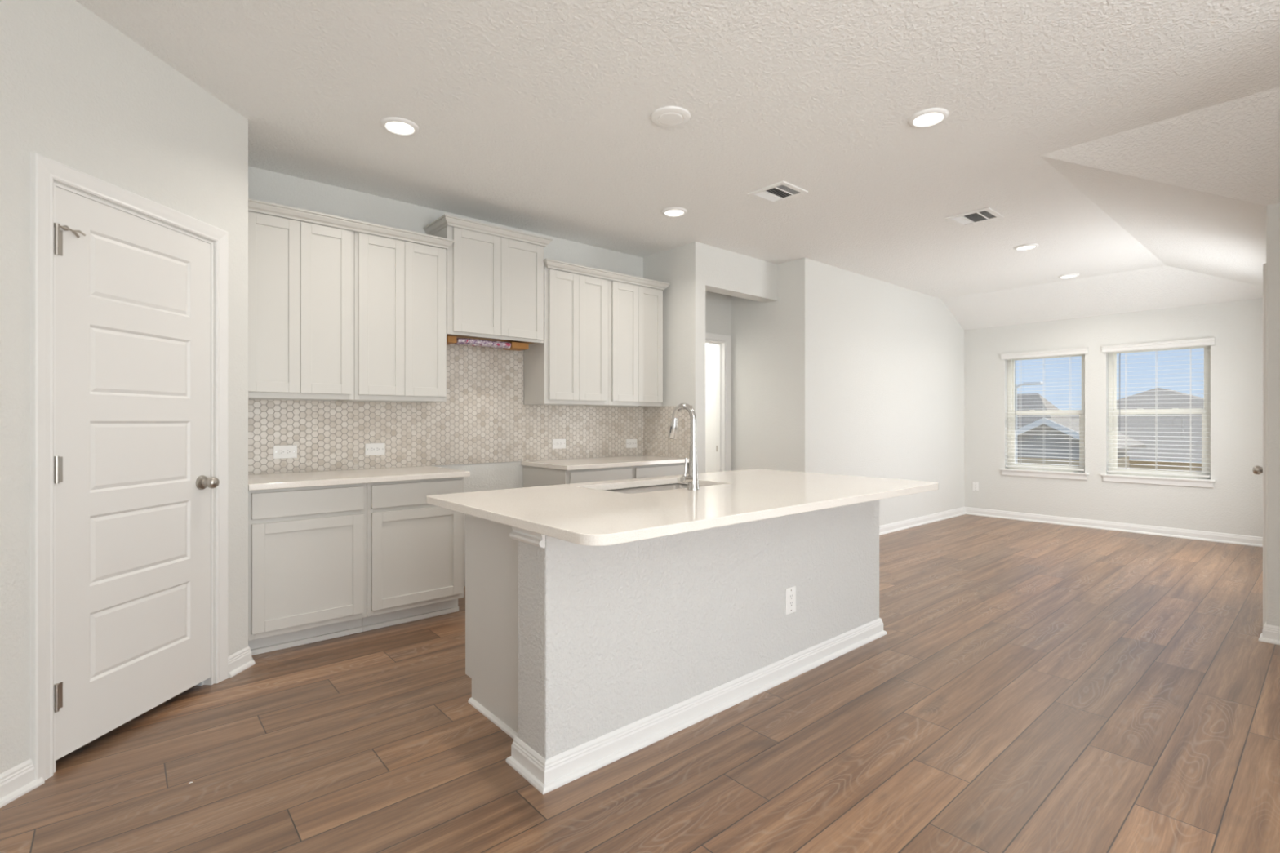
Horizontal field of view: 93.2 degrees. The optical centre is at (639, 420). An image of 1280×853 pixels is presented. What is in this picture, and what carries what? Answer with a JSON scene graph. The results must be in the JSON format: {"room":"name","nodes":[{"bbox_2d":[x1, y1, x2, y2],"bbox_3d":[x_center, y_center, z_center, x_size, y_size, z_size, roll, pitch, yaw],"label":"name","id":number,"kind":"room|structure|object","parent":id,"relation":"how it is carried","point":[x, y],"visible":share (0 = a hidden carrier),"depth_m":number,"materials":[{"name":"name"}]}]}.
{"room":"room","nodes":[
{"label":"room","id":0,"kind":"room"},
{"bbox_2d":[0,0,248,773],"bbox_3d":[-2.083,-0.143,2.244,0.115,2.737,1.600,0,0,4],"label":"wall","id":1,"kind":"structure","parent":0,"point":[77,92],"depth_m":2.19,"materials":[{"name":"white paint"}]},
{"bbox_2d":[0,759,44,808],"bbox_3d":[-2.044,1.179,1.819,0.028,0.093,0.458,0,0,4],"label":"baseboard","id":2,"kind":"structure","parent":1,"relation":"attached to","point":[19,780],"depth_m":1.98,"materials":[{"name":"white paint"}]},
{"bbox_2d":[30,151,228,780],"bbox_3d":[-2.031,0.162,2.459,0.186,2.126,0.862,0,0,4],"label":"door","id":3,"kind":"structure","parent":1,"relation":"in","point":[123,482],"depth_m":2.34,"materials":[{"name":"white paint"}]},
{"bbox_2d":[228,645,255,677],"bbox_3d":[-1.971,1.179,3.018,0.080,0.093,0.267,0,0,-15],"label":"baseboard","id":4,"kind":"structure","parent":1,"relation":"attached to","point":[242,660],"depth_m":2.96,"materials":[{"name":"white paint"}]},
{"bbox_2d":[248,165,643,586],"bbox_3d":[-1.252,-0.143,4.589,3.305,2.737,0.129,0,0,-41],"label":"wall","id":5,"kind":"structure","parent":0,"point":[483,418],"depth_m":4.39,"materials":[{"name":"tile"}]},
{"bbox_2d":[273,444,297,458],"bbox_3d":[-2.172,0.191,3.707,0.127,0.080,0.008,0,0,-41],"label":"wall outlet","id":6,"kind":"object","parent":5,"relation":"attached to","point":[291,451],"visible":1,"depth_m":3.71,"materials":[{"name":"white plastic"}]},
{"bbox_2d":[279,448,291,454],"bbox_3d":[-2.170,0.191,3.705,0.066,0.033,0.002,0,0,-41],"label":"receptacle","id":7,"kind":"object","parent":6,"relation":"attached to","point":[282,451],"depth_m":3.70,"materials":[{"name":"white plastic"}]},
{"bbox_2d":[248,210,354,400],"bbox_3d":[-2.058,-0.651,3.600,0.592,1.048,0.332,0,0,-41],"label":"upper cabinet","id":8,"kind":"object","parent":5,"relation":"attached to","point":[301,273],"visible":0.74,"depth_m":3.47,"materials":[{"name":"grey paint"}]},
{"bbox_2d":[364,443,385,455],"bbox_3d":[-1.771,0.191,4.051,0.127,0.080,0.008,0,0,-41],"label":"wall outlet","id":9,"kind":"object","parent":5,"relation":"attached to","point":[371,449],"visible":1,"depth_m":4.05,"materials":[{"name":"white plastic"}]},
{"bbox_2d":[369,446,380,452],"bbox_3d":[-1.770,0.191,4.049,0.066,0.033,0.002,0,0,-41],"label":"receptacle","id":10,"kind":"object","parent":9,"relation":"attached to","point":[372,449],"depth_m":4.05,"materials":[{"name":"white plastic"}]},
{"bbox_2d":[345,231,446,402],"bbox_3d":[-1.613,-0.651,3.983,0.580,1.048,0.332,0,0,-41],"label":"upper cabinet","id":11,"kind":"object","parent":5,"relation":"attached to","point":[400,286],"visible":0.86,"depth_m":3.84,"materials":[{"name":"grey paint"}]},
{"bbox_2d":[248,198,455,248],"bbox_3d":[-1.707,-1.177,3.664,1.205,0.055,0.054,0,0,-41],"label":"crown molding","id":12,"kind":"structure","parent":11,"relation":"attached to","point":[256,206],"depth_m":3.60,"materials":[{"name":"grey paint"}]},
{"bbox_2d":[422,213,552,346],"bbox_3d":[-1.091,-0.973,4.404,0.838,0.779,0.374,0,0,-41],"label":"upper cabinet","id":13,"kind":"object","parent":5,"relation":"attached to","point":[495,274],"visible":0.91,"depth_m":4.27,"materials":[{"name":"grey paint"}]},
{"bbox_2d":[446,335,456,344],"bbox_3d":[-1.333,-0.558,4.208,0.065,0.044,0.140,0,0,-41],"label":"wood block","id":14,"kind":"object","parent":13,"relation":"attached to","point":[450,340],"visible":0.71,"depth_m":4.15,"materials":[{"name":"brown wood"}]},
{"bbox_2d":[454,337,511,348],"bbox_3d":[-1.128,-0.556,4.345,0.405,0.055,0.111,0,0,-41],"label":"paper packet","id":15,"kind":"object","parent":13,"relation":"attached to","point":[473,342],"visible":0.99,"depth_m":4.30,"materials":[{"name":"multicoloured paper"}]},
{"bbox_2d":[502,342,528,351],"bbox_3d":[-0.933,-0.558,4.552,0.140,0.044,0.140,0,0,-41],"label":"wood block","id":16,"kind":"object","parent":13,"relation":"attached to","point":[517,346],"visible":0.86,"depth_m":4.51,"materials":[{"name":"brown wood"}]},
{"bbox_2d":[552,439,565,448],"bbox_3d":[-0.667,0.191,5.000,0.127,0.080,0.008,0,0,-41],"label":"wall outlet","id":17,"kind":"object","parent":5,"relation":"attached to","point":[557,443],"visible":1,"depth_m":5.00,"materials":[{"name":"white plastic"}]},
{"bbox_2d":[555,441,562,445],"bbox_3d":[-0.666,0.191,4.998,0.066,0.033,0.002,0,0,-41],"label":"receptacle","id":18,"kind":"object","parent":17,"relation":"attached to","point":[557,443],"depth_m":5.00,"materials":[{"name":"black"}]},
{"bbox_2d":[523,264,608,405],"bbox_3d":[-0.584,-0.651,4.868,0.607,1.048,0.332,0,0,-41],"label":"upper cabinet","id":19,"kind":"object","parent":5,"relation":"attached to","point":[570,367],"visible":0.91,"depth_m":4.71,"materials":[{"name":"grey paint"}]},
{"bbox_2d":[543,258,670,290],"bbox_3d":[-0.337,-1.179,5.053,1.269,0.055,0.374,0,0,-41],"label":"crown molding","id":20,"kind":"structure","parent":19,"relation":"attached to","point":[552,264],"depth_m":4.87,"materials":[{"name":"grey paint"}]},
{"bbox_2d":[595,279,662,407],"bbox_3d":[-0.128,-0.651,5.260,0.594,1.048,0.332,0,0,-41],"label":"upper cabinet","id":21,"kind":"object","parent":5,"relation":"attached to","point":[635,312],"visible":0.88,"depth_m":5.12,"materials":[{"name":"grey paint"}]},
{"bbox_2d":[626,439,636,448],"bbox_3d":[-0.076,0.207,5.509,0.127,0.080,0.008,0,0,-41],"label":"wall outlet","id":22,"kind":"object","parent":5,"relation":"attached to","point":[630,443],"visible":1,"depth_m":5.50,"materials":[{"name":"white plastic"}]},
{"bbox_2d":[0,514,1279,852],"bbox_3d":[1.839,1.250,3.230,10.200,0.050,9.300,0,0,-41],"label":"floor","id":23,"kind":"structure","parent":0,"point":[1029,686],"depth_m":2.30,"materials":[{"name":"brown wood"}]},
{"bbox_2d":[248,483,366,655],"bbox_3d":[-1.967,0.789,3.486,0.578,0.872,0.620,0,0,-41],"label":"base cabinet","id":24,"kind":"object","parent":23,"relation":"on","point":[307,546],"visible":0.76,"depth_m":3.25,"materials":[{"name":"grey paint"}]},
{"bbox_2d":[248,466,470,490],"bbox_3d":[-1.730,0.336,3.674,1.184,0.032,0.651,0,0,-41],"label":"countertop","id":25,"kind":"structure","parent":24,"relation":"on","point":[317,478],"depth_m":3.49,"materials":[{"name":"stone"}]},
{"bbox_2d":[362,476,463,631],"bbox_3d":[-1.526,0.789,3.866,0.583,0.872,0.620,0,0,-41],"label":"base cabinet","id":26,"kind":"object","parent":23,"relation":"on","point":[415,547],"visible":0.7,"depth_m":3.62,"materials":[{"name":"grey paint"}]},
{"bbox_2d":[523,465,632,487],"bbox_3d":[-0.487,0.789,4.760,0.628,0.872,0.620,0,0,-41],"label":"base cabinet","id":27,"kind":"object","parent":23,"relation":"on","point":[532,476],"visible":0.06,"depth_m":4.54,"materials":[{"name":"grey paint"}]},
{"bbox_2d":[520,455,688,470],"bbox_3d":[-0.243,0.336,4.952,1.278,0.032,0.651,0,0,-41],"label":"countertop","id":28,"kind":"structure","parent":27,"relation":"on","point":[632,460],"depth_m":4.74,"materials":[{"name":"stone"}]},
{"bbox_2d":[632,462,688,478],"bbox_3d":[-0.015,0.789,5.166,0.614,0.872,0.620,0,0,-41],"label":"base cabinet","id":29,"kind":"object","parent":23,"relation":"on","point":[668,469],"visible":0.03,"depth_m":4.91,"materials":[{"name":"grey paint"}]},
{"bbox_2d":[465,483,887,795],"bbox_3d":[0.269,0.789,3.050,2.294,0.872,0.854,0,0,-41],"label":"kitchen island","id":30,"kind":"object","parent":23,"relation":"on","point":[588,658],"visible":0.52,"depth_m":2.44,"materials":[{"name":"white paint"}]},
{"bbox_2d":[426,468,938,546],"bbox_3d":[0.326,0.336,2.859,2.242,0.032,1.210,0,0,-41],"label":"island countertop","id":31,"kind":"structure","parent":30,"relation":"on","point":[584,513],"depth_m":2.42,"materials":[{"name":"stone"}]},
{"bbox_2d":[608,484,688,493],"bbox_3d":[0.081,0.440,3.024,0.693,0.170,0.408,0,0,-41],"label":"sink","id":32,"kind":"object","parent":31,"relation":"in","point":[664,487],"visible":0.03,"depth_m":3.27,"materials":[{"name":"metal"}]},
{"bbox_2d":[668,403,699,489],"bbox_3d":[0.187,0.118,2.848,0.102,0.402,0.186,0,0,-41],"label":"kitchen faucet","id":33,"kind":"object","parent":31,"relation":"on","point":[691,479],"visible":1,"depth_m":2.80,"materials":[{"name":"silver metal"}]},
{"bbox_2d":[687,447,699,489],"bbox_3d":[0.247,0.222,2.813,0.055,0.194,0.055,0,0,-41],"label":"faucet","id":34,"kind":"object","parent":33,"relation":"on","point":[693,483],"depth_m":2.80,"materials":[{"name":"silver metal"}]},
{"bbox_2d":[785,586,795,614],"bbox_3d":[0.725,0.863,2.910,0.078,0.125,0.008,0,0,-41],"label":"wall outlet","id":35,"kind":"object","parent":30,"relation":"attached to","point":[790,593],"visible":1,"depth_m":2.90,"materials":[{"name":"white plastic"}]},
{"bbox_2d":[789,592,793,608],"bbox_3d":[0.727,0.863,2.908,0.033,0.066,0.002,0,0,-41],"label":"receptacle","id":36,"kind":"object","parent":35,"relation":"attached to","point":[791,594],"depth_m":2.91,"materials":[{"name":"white plastic"}]},
{"bbox_2d":[643,241,705,473],"bbox_3d":[-0.249,-0.143,6.031,0.134,2.737,2.330,0,0,-41],"label":"wall","id":37,"kind":"structure","parent":0,"point":[683,267],"depth_m":5.24,"materials":[{"name":"white paint"}]},
{"bbox_2d":[75,0,1279,329],"bbox_3d":[1.774,-1.353,3.174,10.030,0.317,9.300,0,0,-41],"label":"ceiling","id":38,"kind":"structure","parent":0,"point":[1136,143],"depth_m":3.02,"materials":[{"name":"white paint"}]},
{"bbox_2d":[380,116,418,135],"bbox_3d":[-1.230,-1.505,3.103,0.184,0.014,0.184,0,0,-41],"label":"recessed light","id":39,"kind":"object","parent":38,"relation":"in","point":[395,125],"visible":1,"depth_m":3.08,"materials":[{"name":"white plastic"}]},
{"bbox_2d":[386,121,413,133],"bbox_3d":[-1.230,-1.504,3.103,0.129,0.008,0.129,0,0,-41],"label":"diffuser","id":40,"kind":"object","parent":39,"relation":"attached to","point":[391,126],"depth_m":3.09,"materials":[{"name":"white plastic"}]},
{"bbox_2d":[650,106,690,127],"bbox_3d":[0.152,-1.502,3.006,0.196,0.018,0.196,0,0,-41],"label":"smoke detector","id":41,"kind":"object","parent":38,"relation":"attached to","point":[667,116],"depth_m":2.98,"materials":[{"name":"white plastic"}]},
{"bbox_2d":[661,207,687,217],"bbox_3d":[0.248,-1.505,4.374,0.184,0.014,0.184,0,0,-41],"label":"recessed light","id":42,"kind":"object","parent":38,"relation":"in","point":[669,211],"visible":1,"depth_m":4.35,"materials":[{"name":"white"}]},
{"bbox_2d":[665,209,683,215],"bbox_3d":[0.248,-1.504,4.374,0.129,0.008,0.129,0,0,-41],"label":"diffuser","id":43,"kind":"object","parent":42,"relation":"attached to","point":[668,212],"depth_m":4.37,"materials":[{"name":"white plastic"}]},
{"bbox_2d":[747,180,808,204],"bbox_3d":[0.912,-1.507,4.006,0.272,0.010,0.285,0,0,-41],"label":"ceiling vent","id":44,"kind":"object","parent":38,"relation":"in","point":[780,191],"visible":1,"depth_m":4.00,"materials":[{"name":"white plastic"}]},
{"bbox_2d":[908,107,949,127],"bbox_3d":[1.436,-1.505,3.015,0.184,0.014,0.184,0,0,-41],"label":"recessed light","id":45,"kind":"object","parent":38,"relation":"in","point":[926,117],"visible":1,"depth_m":3.00,"materials":[{"name":"white"}]},
{"bbox_2d":[914,112,942,124],"bbox_3d":[1.436,-1.504,3.015,0.129,0.008,0.129,0,0,-41],"label":"diffuser","id":46,"kind":"object","parent":45,"relation":"attached to","point":[923,118],"depth_m":3.01,"materials":[{"name":"white plastic"}]},
{"bbox_2d":[945,207,1004,226],"bbox_3d":[2.479,-1.507,4.488,0.290,0.010,0.297,0,0,-41],"label":"ceiling vent","id":47,"kind":"object","parent":38,"relation":"in","point":[986,214],"visible":1,"depth_m":4.48,"materials":[{"name":"white plastic"}]},
{"bbox_2d":[1013,243,1038,250],"bbox_3d":[3.349,-1.505,5.254,0.184,0.014,0.184,0,0,-41],"label":"recessed light","id":48,"kind":"object","parent":38,"relation":"in","point":[1030,246],"visible":1,"depth_m":5.23,"materials":[{"name":"white"}]},
{"bbox_2d":[1017,245,1035,249],"bbox_3d":[3.349,-1.504,5.254,0.129,0.008,0.129,0,0,-41],"label":"diffuser","id":49,"kind":"object","parent":48,"relation":"attached to","point":[1019,247],"depth_m":5.25,"materials":[{"name":"white"}]},
{"bbox_2d":[1057,273,1079,278],"bbox_3d":[4.460,-1.505,6.301,0.184,0.014,0.184,0,0,-41],"label":"recessed light","id":50,"kind":"object","parent":38,"relation":"in","point":[1068,275],"visible":1,"depth_m":6.28,"materials":[{"name":"white plastic"}]},
{"bbox_2d":[1061,275,1075,277],"bbox_3d":[4.460,-1.504,6.301,0.129,0.008,0.129,0,0,-41],"label":"diffuser","id":51,"kind":"object","parent":50,"relation":"attached to","point":[1062,276],"depth_m":6.29,"materials":[{"name":"white"}]},
{"bbox_2d":[705,343,715,472],"bbox_3d":[0.051,-0.143,6.559,1.010,2.737,1.320,0,0,-41],"label":"wall","id":52,"kind":"structure","parent":0,"point":[710,348],"depth_m":6.48,"materials":[{"name":"white paint"}]},
{"bbox_2d":[705,290,731,471],"bbox_3d":[0.527,-0.143,6.005,1.010,2.737,0.120,0,0,-41],"label":"wall","id":53,"kind":"structure","parent":0,"point":[717,306],"depth_m":6.17,"materials":[{"name":"white paint"}]},
{"bbox_2d":[705,332,730,471],"bbox_3d":[0.304,0.172,6.288,0.932,2.106,0.877,0,0,-41],"label":"door","id":54,"kind":"structure","parent":53,"relation":"in","point":[723,346],"depth_m":6.24,"materials":[{"name":"white paint"}]},
{"bbox_2d":[705,244,777,302],"bbox_3d":[0.895,-1.337,5.577,1.010,0.350,0.150,0,0,-41],"label":"wall header","id":55,"kind":"structure","parent":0,"point":[728,273],"depth_m":5.50,"materials":[{"name":"white paint"}]},
{"bbox_2d":[731,257,964,525],"bbox_3d":[2.094,-0.143,7.841,3.760,2.737,2.640,0,0,-41],"label":"wall","id":56,"kind":"structure","parent":0,"point":[849,373],"depth_m":6.23,"materials":[{"name":"white paint"}]},
{"bbox_2d":[879,506,1262,546],"bbox_3d":[3.554,1.179,6.788,5.251,0.093,2.323,0,0,-1],"label":"baseboard","id":57,"kind":"structure","parent":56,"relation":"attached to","point":[1250,540],"depth_m":6.81,"materials":[{"name":"white paint"}]},
{"bbox_2d":[964,297,1262,537],"bbox_3d":[5.298,-0.010,6.891,0.160,2.470,3.177,0,0,-41],"label":"wall","id":58,"kind":"structure","parent":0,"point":[1234,504],"depth_m":6.73,"materials":[{"name":"white paint"}]},
{"bbox_2d":[973,481,978,491],"bbox_3d":[4.356,0.853,7.858,0.008,0.118,0.072,0,0,-41],"label":"wall outlet","id":59,"kind":"object","parent":58,"relation":"attached to","point":[975,485],"visible":1,"depth_m":7.85,"materials":[{"name":"white plastic"}]},
{"bbox_2d":[1000,354,1088,480],"bbox_3d":[4.895,-0.070,7.326,0.200,1.517,0.917,0,0,-41],"label":"window","id":60,"kind":"structure","parent":58,"relation":"attached to","point":[1011,374],"depth_m":7.36,"materials":[{"name":"white paint"}]},
{"bbox_2d":[1000,346,1088,471],"bbox_3d":[4.860,-0.131,7.296,0.096,1.421,0.901,0,0,-41],"label":"window blind","id":61,"kind":"object","parent":58,"relation":"attached to","point":[1082,351],"visible":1,"depth_m":7.29,"materials":[{"name":"white plastic"}]},
{"bbox_2d":[1100,345,1216,488],"bbox_3d":[5.577,-0.070,6.533,0.200,1.517,0.944,0,0,-41],"label":"window","id":62,"kind":"structure","parent":58,"relation":"attached to","point":[1204,483],"depth_m":6.50,"materials":[{"name":"white paint"}]},
{"bbox_2d":[1102,337,1214,477],"bbox_3d":[5.542,-0.131,6.503,0.096,1.421,0.928,0,0,-41],"label":"window blind","id":63,"kind":"object","parent":58,"relation":"attached to","point":[1205,341],"visible":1,"depth_m":6.49,"materials":[{"name":"white plastic"}]},
{"bbox_2d":[1266,203,1279,626],"bbox_3d":[4.724,-0.143,2.006,0.120,2.737,3.683,0,0,-41],"label":"wall","id":64,"kind":"structure","parent":0,"point":[1273,211],"depth_m":3.34,"materials":[{"name":"white paint"}]},
{"bbox_2d":[1258,622,1279,644],"bbox_3d":[4.657,1.179,2.047,0.128,0.093,3.591,0,0,-41],"label":"baseboard","id":65,"kind":"structure","parent":64,"relation":"attached to","point":[1270,633],"depth_m":3.34,"materials":[{"name":"white paint"}]},
{"bbox_3d":[4.927,-0.143,4.531,3.480,2.737,0.120,0,0,-41],"label":"wall","id":66,"kind":"structure","parent":0,"visible":0},
{"bbox_2d":[1252,262,1266,627],"bbox_3d":[3.953,0.166,3.739,1.026,2.118,0.190,0,0,-41],"label":"door","id":67,"kind":"structure","parent":66,"relation":"in","point":[1256,469],"depth_m":3.43,"materials":[{"name":"white paint"}]},
{"label":"outside","id":68,"kind":"structure","parent":0,"visible":0},
{"bbox_3d":[46.634,4.625,59.880,131.200,0.200,150.000,0,0,-41],"label":"ground","id":69,"kind":"structure","parent":68,"visible":0},
{"bbox_2d":[1015,381,1043,410],"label":"street lamp","id":70,"kind":"object","parent":69,"relation":"on","point":[1028,384],"depth_m":14.02,"materials":[{"name":"white metal"}]},
{"bbox_2d":[1017,393,1146,469],"bbox_3d":[10.212,1.830,19.912,7.550,5.390,10.120,0,0,-41],"label":"house","id":71,"kind":"structure","parent":69,"relation":"on","point":[1124,439],"depth_m":14.99,"materials":[{"name":"beige"}]},
{"bbox_2d":[1066,387,1204,472],"bbox_3d":[31.391,1.290,35.167,18.540,6.470,18.800,0,0,-41],"label":"house","id":72,"kind":"structure","parent":69,"relation":"on","point":[1157,398],"depth_m":30.98,"materials":[{"name":"beige"}]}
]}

